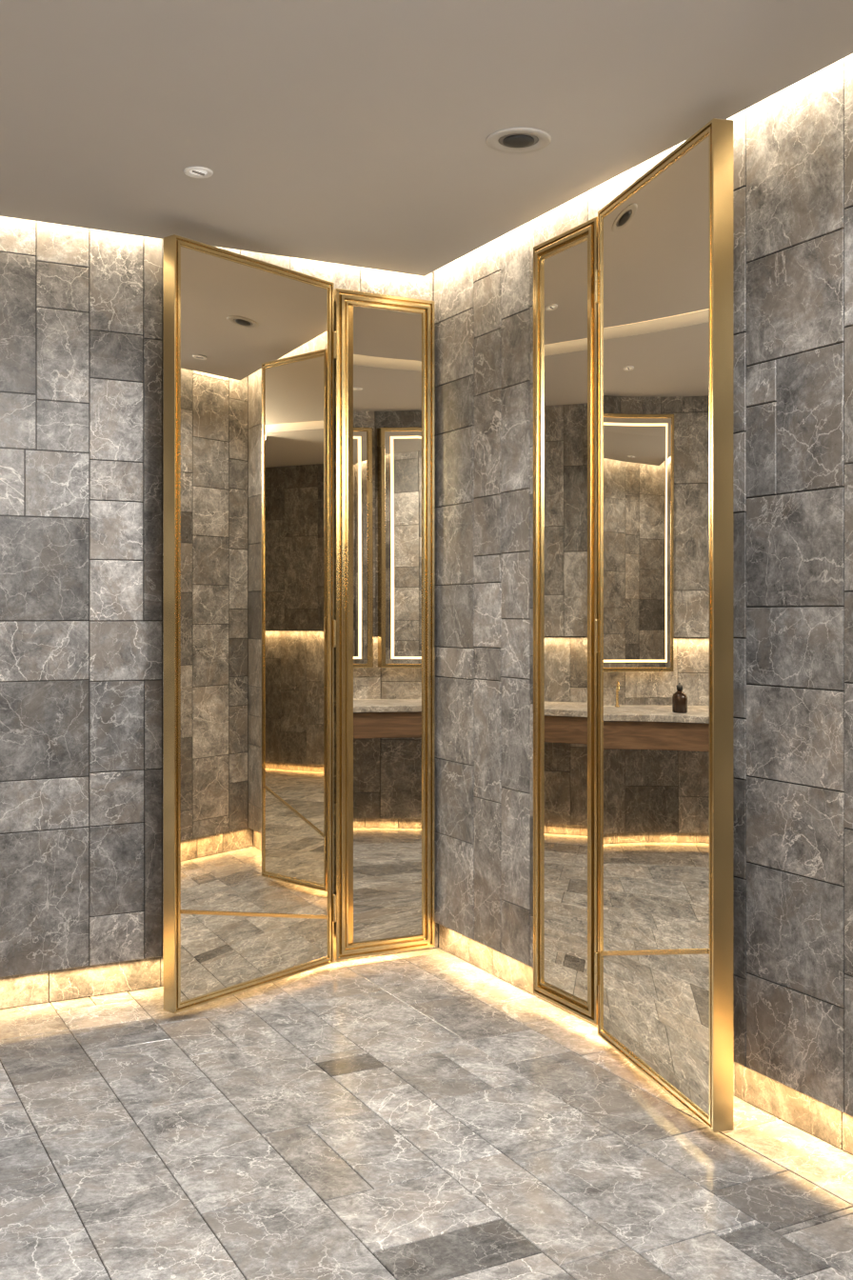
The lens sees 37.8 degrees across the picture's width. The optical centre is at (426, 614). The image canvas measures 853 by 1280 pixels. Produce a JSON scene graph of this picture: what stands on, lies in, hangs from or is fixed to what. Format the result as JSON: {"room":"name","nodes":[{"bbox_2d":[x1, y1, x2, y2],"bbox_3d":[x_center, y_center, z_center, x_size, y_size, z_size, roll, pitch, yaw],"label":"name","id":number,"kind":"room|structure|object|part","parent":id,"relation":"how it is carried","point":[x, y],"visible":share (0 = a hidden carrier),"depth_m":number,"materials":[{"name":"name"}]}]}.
{"room":"public restroom","nodes":[
{"label":"public restroom","id":0,"kind":"room"},
{"bbox_2d":[0,216,434,978],"bbox_3d":[-1.464,-0.159,4.078,3.540,2.682,0.120,0,0,-28],"label":"wall","id":1,"kind":"structure","parent":0,"point":[82,309],"depth_m":4.17,"materials":[{"name":"grey stone"}]},
{"bbox_2d":[0,921,438,1009],"bbox_3d":[-1.497,1.241,4.089,3.450,0.118,0.070,0,0,-28],"label":"baseboard","id":2,"kind":"structure","parent":1,"relation":"attached to","point":[47,987],"depth_m":4.22,"materials":[{"name":"grey stone"}]},
{"bbox_2d":[163,234,336,1013],"bbox_3d":[-0.585,0.030,4.270,0.065,2.479,0.748,0,0,39],"label":"mirrored door","id":3,"kind":"structure","parent":1,"relation":"in","point":[250,344],"depth_m":4.21,"materials":[{"name":"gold metal"}]},
{"bbox_2d":[333,288,434,960],"bbox_3d":[-0.157,0.036,4.663,0.407,2.457,0.046,0,0,-28],"label":"panel","id":4,"kind":"object","parent":1,"relation":"attached to","point":[384,363],"visible":0.98,"depth_m":4.65,"materials":[{"name":"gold metal"}]},
{"bbox_3d":[-0.156,0.037,4.660,0.313,2.361,0.004,0,0,-28],"label":"mirror pane","id":5,"kind":"part","parent":4,"relation":"part of","materials":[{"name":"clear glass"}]},
{"bbox_2d":[0,943,852,1279],"bbox_3d":[-0.248,1.350,1.723,3.570,0.100,5.420,0,0,-28],"label":"floor","id":6,"kind":"structure","parent":0,"point":[424,1114],"depth_m":3.02,"materials":[{"name":"grey stone"}]},
{"bbox_2d":[0,0,852,276],"bbox_3d":[-0.230,-1.425,1.721,3.540,0.310,5.440,0,0,-28],"label":"ceiling","id":7,"kind":"structure","parent":0,"point":[350,132],"depth_m":3.08,"materials":[{"name":"paint"}]},
{"bbox_2d":[183,166,213,178],"bbox_3d":[-0.654,-1.267,3.576,0.082,0.006,0.082,0,0,-28],"label":"sprinkler head","id":8,"kind":"object","parent":7,"relation":"in","point":[191,171],"visible":1,"depth_m":3.57,"materials":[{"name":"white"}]},
{"bbox_2d":[486,127,551,153],"bbox_3d":[0.247,-1.265,3.338,0.174,0.010,0.174,0,0,-28],"label":"recessed light","id":9,"kind":"object","parent":7,"relation":"in","point":[511,140],"visible":1,"depth_m":3.33,"materials":[{"name":"beige plastic"}]},
{"bbox_3d":[0.247,-1.264,3.338,0.084,0.008,0.084,0,0,-28],"label":"lamp bulb","id":10,"kind":"part","parent":9,"relation":"part of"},
{"bbox_2d":[434,53,852,1117],"bbox_3d":[0.756,-0.159,3.524,0.120,2.682,2.920,0,0,-28],"label":"wall","id":11,"kind":"structure","parent":0,"point":[793,148],"depth_m":3.22,"materials":[{"name":"grey stone"}]},
{"bbox_2d":[533,216,598,1024],"bbox_3d":[0.445,0.019,3.929,0.046,2.442,0.355,0,0,-28],"label":"panel","id":12,"kind":"object","parent":11,"relation":"attached to","point":[565,265],"visible":0.92,"depth_m":3.94,"materials":[{"name":"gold metal"}]},
{"bbox_3d":[0.443,0.020,3.927,0.004,2.346,0.261,0,0,-28],"label":"mirror pane","id":13,"kind":"part","parent":12,"relation":"part of","materials":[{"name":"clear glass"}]},
{"bbox_2d":[439,923,852,1155],"bbox_3d":[0.751,1.241,3.589,0.070,0.118,2.900,0,0,-28],"label":"baseboard","id":14,"kind":"structure","parent":11,"relation":"attached to","point":[823,1121],"depth_m":3.27,"materials":[{"name":"grey stone"}]},
{"bbox_2d":[594,118,733,1132],"bbox_3d":[0.629,0.026,3.404,0.065,2.477,0.734,0,0,-15],"label":"mirrored door","id":15,"kind":"structure","parent":11,"relation":"in","point":[664,275],"depth_m":3.29,"materials":[{"name":"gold metal"}]}
]}

